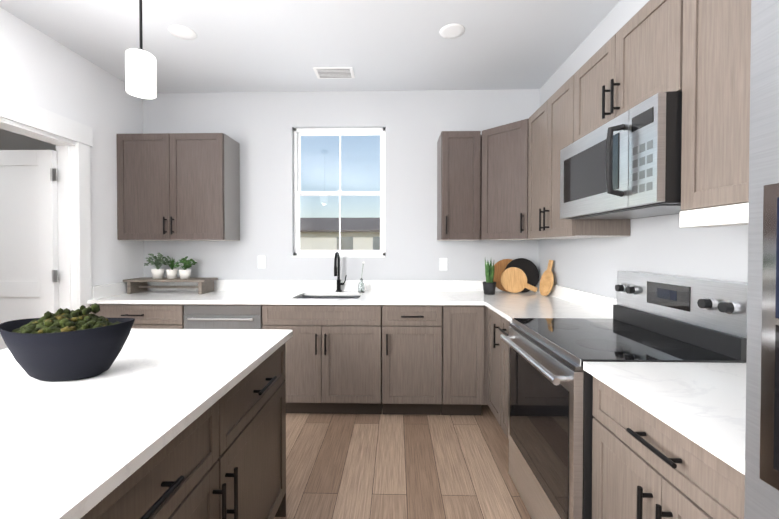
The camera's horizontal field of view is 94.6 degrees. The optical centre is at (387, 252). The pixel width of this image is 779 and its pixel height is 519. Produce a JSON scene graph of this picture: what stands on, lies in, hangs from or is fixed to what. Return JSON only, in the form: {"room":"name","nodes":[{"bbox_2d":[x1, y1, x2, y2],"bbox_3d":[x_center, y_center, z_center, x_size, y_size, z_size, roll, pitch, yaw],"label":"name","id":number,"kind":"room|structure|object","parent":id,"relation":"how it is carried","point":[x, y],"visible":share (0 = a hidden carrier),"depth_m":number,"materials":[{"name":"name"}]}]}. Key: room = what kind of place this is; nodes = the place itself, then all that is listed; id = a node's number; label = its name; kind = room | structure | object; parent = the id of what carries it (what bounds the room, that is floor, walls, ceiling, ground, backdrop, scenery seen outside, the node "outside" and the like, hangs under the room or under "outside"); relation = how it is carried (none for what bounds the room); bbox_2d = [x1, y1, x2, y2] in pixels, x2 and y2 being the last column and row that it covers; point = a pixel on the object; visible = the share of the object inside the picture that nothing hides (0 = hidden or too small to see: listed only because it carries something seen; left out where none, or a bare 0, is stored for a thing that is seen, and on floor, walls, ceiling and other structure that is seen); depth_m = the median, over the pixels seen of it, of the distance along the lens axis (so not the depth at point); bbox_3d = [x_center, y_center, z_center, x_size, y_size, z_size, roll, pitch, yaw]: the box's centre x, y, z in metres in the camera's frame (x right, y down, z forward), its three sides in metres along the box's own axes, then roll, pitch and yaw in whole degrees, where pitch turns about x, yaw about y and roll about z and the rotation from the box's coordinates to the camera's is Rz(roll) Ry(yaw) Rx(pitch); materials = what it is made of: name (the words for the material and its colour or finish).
{"room":"kitchen","nodes":[
{"label":"kitchen","id":0,"kind":"room"},
{"bbox_2d":[0,128,55,150],"bbox_3d":[-3.914,-1.220,2.393,3.139,0.100,4.780,0,1,1],"label":"ceiling","id":1,"kind":"structure","parent":0,"point":[9,140],"depth_m":3.93,"materials":[{"name":"white paint"}]},
{"bbox_2d":[0,7,143,285],"bbox_3d":[-2.470,-0.069,0.072,0.140,2.780,6.700,0,1,1],"label":"wall","id":2,"kind":"structure","parent":0,"point":[38,68],"depth_m":2.84,"materials":[{"name":"white paint"}]},
{"bbox_2d":[0,150,58,349],"bbox_3d":[-2.874,0.258,2.696,0.855,2.033,0.053,0,1,1],"label":"door","id":3,"kind":"structure","parent":2,"relation":"in","point":[29,282],"depth_m":2.68,"materials":[{"name":"white wood"}]},
{"bbox_2d":[0,92,92,313],"bbox_3d":[-2.415,0.162,2.265,0.180,2.260,1.140,0,1,1],"label":"door frame","id":4,"kind":"structure","parent":2,"relation":"attached to","point":[74,222],"depth_m":2.70,"materials":[{"name":"white wood"}]},
{"bbox_2d":[0,0,619,92],"bbox_3d":[-0.439,-1.508,0.003,3.925,0.100,7.100,0,1,1],"label":"ceiling","id":5,"kind":"structure","parent":0,"point":[289,45],"depth_m":2.52,"materials":[{"name":"white paint"}]},
{"bbox_2d":[125,0,156,98],"bbox_3d":[-1.040,-1.074,1.514,0.120,0.808,0.120,0,1,1],"label":"pendant light","id":6,"kind":"object","parent":5,"relation":"hanging from","point":[141,79],"visible":1,"depth_m":1.48,"materials":[{"name":"white glass"}]},
{"bbox_2d":[168,25,196,39],"bbox_3d":[-1.387,-1.488,2.438,0.170,0.004,0.170,0,1,1],"label":"recessed light","id":7,"kind":"object","parent":5,"relation":"in","point":[182,32],"visible":1,"depth_m":2.43,"materials":[{"name":"white plastic"}]},
{"bbox_2d":[313,67,354,78],"bbox_3d":[-0.439,-1.493,2.995,0.320,0.009,0.180,0,1,1],"label":"ceiling vent","id":8,"kind":"object","parent":5,"relation":"in","point":[333,72],"visible":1,"depth_m":2.98,"materials":[{"name":"white metal"}]},
{"bbox_2d":[440,24,464,38],"bbox_3d":[0.439,-1.488,2.423,0.170,0.004,0.170,0,1,1],"label":"recessed light","id":9,"kind":"object","parent":5,"relation":"in","point":[450,31],"visible":1,"depth_m":2.42,"materials":[{"name":"white plastic"}]},
{"bbox_2d":[142,89,539,279],"bbox_3d":[-0.455,-0.114,3.444,4.005,2.780,0.140,0,1,1],"label":"wall","id":10,"kind":"structure","parent":0,"point":[259,127],"depth_m":3.37,"materials":[{"name":"grey paint"}]},
{"bbox_2d":[116,133,239,240],"bbox_3d":[-1.857,-0.564,3.215,0.927,0.915,0.364,0,1,1],"label":"upper cabinet","id":11,"kind":"object","parent":10,"relation":"attached to","point":[178,186],"visible":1,"depth_m":3.08,"materials":[{"name":"brown wood"}]},
{"bbox_2d":[258,256,265,267],"bbox_3d":[-1.184,0.092,3.390,0.072,0.116,0.007,0,1,1],"label":"electrical outlet","id":12,"kind":"object","parent":10,"relation":"attached to","point":[261,261],"visible":1,"depth_m":3.39,"materials":[{"name":"white plastic"}]},
{"bbox_2d":[292,128,385,256],"bbox_3d":[-0.453,-0.565,3.425,0.878,1.226,0.126,0,1,1],"label":"window","id":13,"kind":"structure","parent":10,"relation":"in","point":[298,192],"depth_m":3.43,"materials":[{"name":"white plastic"}]},
{"bbox_2d":[440,258,446,269],"bbox_3d":[0.525,0.112,3.349,0.072,0.116,0.007,0,1,1],"label":"electrical outlet","id":14,"kind":"object","parent":10,"relation":"attached to","point":[443,263],"visible":1,"depth_m":3.35,"materials":[{"name":"white plastic"}]},
{"bbox_2d":[274,405,530,518],"bbox_3d":[-2.023,1.363,0.681,7.125,0.100,8.300,0,1,1],"label":"floor","id":15,"kind":"structure","parent":0,"point":[366,466],"depth_m":2.15,"materials":[{"name":"brown wood"}]},
{"bbox_2d":[90,304,181,328],"bbox_3d":[-1.948,0.838,3.107,0.752,0.884,0.628,0,1,1],"label":"base cabinet","id":16,"kind":"object","parent":15,"relation":"on","point":[147,316],"depth_m":2.79,"materials":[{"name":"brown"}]},
{"bbox_2d":[72,333,292,518],"bbox_3d":[-0.871,0.865,1.098,0.798,0.886,1.340,0,1,1],"label":"kitchen island","id":17,"kind":"object","parent":15,"relation":"on","point":[228,461],"depth_m":1.11,"materials":[{"name":"brown"}]},
{"bbox_2d":[0,329,292,518],"bbox_3d":[-1.010,0.407,1.093,1.060,0.030,1.400,0,1,1],"label":"island countertop","id":18,"kind":"structure","parent":17,"relation":"on","point":[62,444],"depth_m":0.90,"materials":[{"name":"white stone"}]},
{"bbox_2d":[0,303,134,381],"bbox_3d":[-1.009,0.278,1.142,0.386,0.225,0.239,0,1,1],"label":"bowl","id":19,"kind":"object","parent":18,"relation":"on","point":[61,345],"visible":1,"depth_m":1.07,"materials":[{"name":"black ceramic"}]},
{"bbox_2d":[182,304,293,328],"bbox_3d":[-1.265,0.838,3.091,0.734,0.884,0.628,0,1,1],"label":"dishwasher","id":20,"kind":"object","parent":15,"relation":"on","point":[194,316],"depth_m":2.77,"materials":[{"name":"grey metal"}]},
{"bbox_2d":[278,316,389,413],"bbox_3d":[-0.465,0.961,3.073,0.984,0.640,0.628,0,1,1],"label":"base cabinet","id":21,"kind":"object","parent":15,"relation":"on","point":[334,365],"depth_m":2.76,"materials":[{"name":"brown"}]},
{"bbox_2d":[370,305,453,414],"bbox_3d":[0.198,0.839,3.055,0.587,0.884,0.628,0,1,1],"label":"base cabinet","id":22,"kind":"object","parent":15,"relation":"on","point":[406,359],"depth_m":2.74,"materials":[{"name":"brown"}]},
{"bbox_2d":[454,305,485,414],"bbox_3d":[0.558,0.839,3.046,0.378,0.884,0.628,0,1,1],"label":"base cabinet","id":23,"kind":"object","parent":15,"relation":"on","point":[469,320],"depth_m":2.74,"materials":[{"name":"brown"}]},
{"bbox_2d":[87,280,567,304],"bbox_3d":[-0.465,0.426,3.043,3.719,0.320,0.671,0,1,1],"label":"countertop","id":24,"kind":"structure","parent":23,"relation":"on","point":[270,292],"depth_m":3.17,"materials":[{"name":"white stone"}]},
{"bbox_2d":[123,277,217,293],"bbox_3d":[-1.938,0.300,3.235,0.720,0.125,0.240,0,1,1],"label":"stand","id":25,"kind":"object","parent":24,"relation":"on","point":[137,285],"visible":1,"depth_m":3.18,"materials":[{"name":"grey wood"}]},
{"bbox_2d":[144,253,170,278],"bbox_3d":[-2.087,0.120,3.240,0.205,0.234,0.217,0,1,1],"label":"plant","id":26,"kind":"object","parent":25,"relation":"on","point":[157,273],"visible":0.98,"depth_m":3.22,"materials":[{"name":"green plant"}]},
{"bbox_2d":[166,258,177,278],"bbox_3d":[-1.946,0.141,3.242,0.105,0.191,0.121,0,1,1],"label":"plant","id":27,"kind":"object","parent":25,"relation":"on","point":[171,273],"visible":0.98,"depth_m":3.22,"materials":[{"name":"green plant"}]},
{"bbox_2d":[174,256,196,278],"bbox_3d":[-1.831,0.137,3.242,0.171,0.200,0.190,0,1,1],"label":"plant","id":28,"kind":"object","parent":25,"relation":"on","point":[184,272],"visible":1,"depth_m":3.21,"materials":[{"name":"green plant"}]},
{"bbox_2d":[334,252,346,291],"bbox_3d":[-0.425,0.180,3.224,0.103,0.366,0.212,0,1,1],"label":"faucet","id":29,"kind":"object","parent":24,"relation":"on","point":[337,266],"visible":1,"depth_m":3.29,"materials":[{"name":"black metal"}]},
{"bbox_2d":[358,261,364,292],"bbox_3d":[-0.233,0.223,3.233,0.066,0.280,0.066,0,1,1],"label":"glass vase","id":30,"kind":"object","parent":24,"relation":"on","point":[361,287],"visible":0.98,"depth_m":3.21,"materials":[{"name":"white"}]},
{"bbox_2d":[483,260,495,294],"bbox_3d":[0.890,0.203,3.126,0.116,0.322,0.116,0,1,1],"label":"snake plant","id":31,"kind":"object","parent":24,"relation":"on","point":[489,286],"visible":1,"depth_m":3.09,"materials":[{"name":"green plant"}]},
{"bbox_2d":[493,259,511,291],"bbox_3d":[1.104,0.212,3.294,0.300,0.299,0.058,0,1,1],"label":"cutting board","id":32,"kind":"object","parent":24,"relation":"on","point":[500,266],"visible":0.29,"depth_m":3.29,"materials":[{"name":"brown wood"}]},
{"bbox_2d":[501,267,537,292],"bbox_3d":[1.176,0.248,3.206,0.318,0.228,0.064,0,1,1],"label":"wood board","id":33,"kind":"object","parent":24,"relation":"on","point":[513,279],"visible":0.98,"depth_m":3.20,"materials":[{"name":"beige wood"}]},
{"bbox_2d":[505,258,538,291],"bbox_3d":[1.218,0.208,3.251,0.310,0.308,0.068,0,1,1],"label":"board","id":34,"kind":"object","parent":24,"relation":"on","point":[528,268],"visible":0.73,"depth_m":3.25,"materials":[{"name":"black"}]},
{"bbox_2d":[539,260,553,295],"bbox_3d":[1.336,0.215,2.994,0.078,0.301,0.220,0,1,1],"label":"wood board","id":35,"kind":"object","parent":24,"relation":"on","point":[546,282],"visible":1,"depth_m":2.97,"materials":[{"name":"beige wood"}]},
{"bbox_2d":[486,306,493,413],"bbox_3d":[1.071,0.846,2.522,0.622,0.884,0.395,0,1,1],"label":"base cabinet","id":36,"kind":"object","parent":15,"relation":"on","point":[489,313],"depth_m":2.67,"materials":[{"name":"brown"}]},
{"bbox_2d":[494,312,510,439],"bbox_3d":[1.065,0.850,2.242,0.622,0.884,0.401,0,1,1],"label":"base cabinet","id":37,"kind":"object","parent":15,"relation":"on","point":[501,325],"depth_m":2.37,"materials":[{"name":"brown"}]},
{"bbox_2d":[483,288,616,322],"bbox_3d":[1.048,0.341,2.351,0.659,0.129,0.635,0,1,1],"label":"countertop","id":38,"kind":"structure","parent":37,"relation":"on","point":[560,302],"depth_m":2.44,"materials":[{"name":"white stone"}]},
{"bbox_2d":[500,271,747,518],"bbox_3d":[0.989,0.705,1.659,0.737,1.190,0.752,0,1,1],"label":"range","id":39,"kind":"object","parent":15,"relation":"on","point":[664,318],"visible":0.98,"depth_m":1.51,"materials":[{"name":"silver metal"}]},
{"bbox_2d":[592,376,744,518],"bbox_3d":[1.033,0.867,0.940,0.622,0.884,0.672,0,1,1],"label":"base cabinet","id":40,"kind":"object","parent":15,"relation":"on","point":[643,467],"depth_m":0.98,"materials":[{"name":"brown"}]},
{"bbox_2d":[583,362,745,474],"bbox_3d":[1.018,0.360,0.936,0.652,0.129,0.673,0,1,1],"label":"countertop","id":41,"kind":"structure","parent":40,"relation":"on","point":[702,404],"depth_m":0.99,"materials":[{"name":"white stone"}]},
{"bbox_2d":[744,0,778,518],"bbox_3d":[0.914,0.406,0.138,0.801,1.830,0.910,0,1,1],"label":"fridge","id":42,"kind":"object","parent":15,"relation":"on","point":[762,442],"visible":1,"depth_m":0.57,"materials":[{"name":"silver metal"}]},
{"bbox_2d":[539,0,747,298],"bbox_3d":[1.393,-0.067,-0.022,0.140,2.780,6.700,0,1,1],"label":"wall","id":43,"kind":"structure","parent":0,"point":[665,244],"depth_m":2.02,"materials":[{"name":"grey paint"}]},
{"bbox_2d":[437,0,750,240],"bbox_3d":[0.889,-0.540,1.499,0.937,0.915,3.665,0,1,1],"label":"upper cabinet","id":44,"kind":"object","parent":43,"relation":"attached to","point":[502,182],"visible":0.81,"depth_m":1.58,"materials":[{"name":"brown wood"}]},
{"bbox_2d":[560,91,686,218],"bbox_3d":[1.128,-0.374,1.641,0.463,0.396,0.752,0,1,1],"label":"microwave","id":45,"kind":"object","parent":44,"relation":"attached to","point":[626,165],"visible":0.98,"depth_m":1.45,"materials":[{"name":"silver metal"}]},
{"label":"outside","id":46,"kind":"structure","parent":0,"visible":0},
{"bbox_3d":[1.082,3.730,47.655,120.000,0.100,84.500,0,1,1],"label":"ground","id":47,"kind":"structure","parent":46,"visible":0},
{"bbox_2d":[300,218,379,249],"bbox_3d":[-1.995,0.850,23.932,24.000,6.300,8.800,0,1,1],"label":"house","id":48,"kind":"structure","parent":47,"relation":"on","point":[349,224],"depth_m":19.95,"materials":[{"name":"beige"}]}
]}

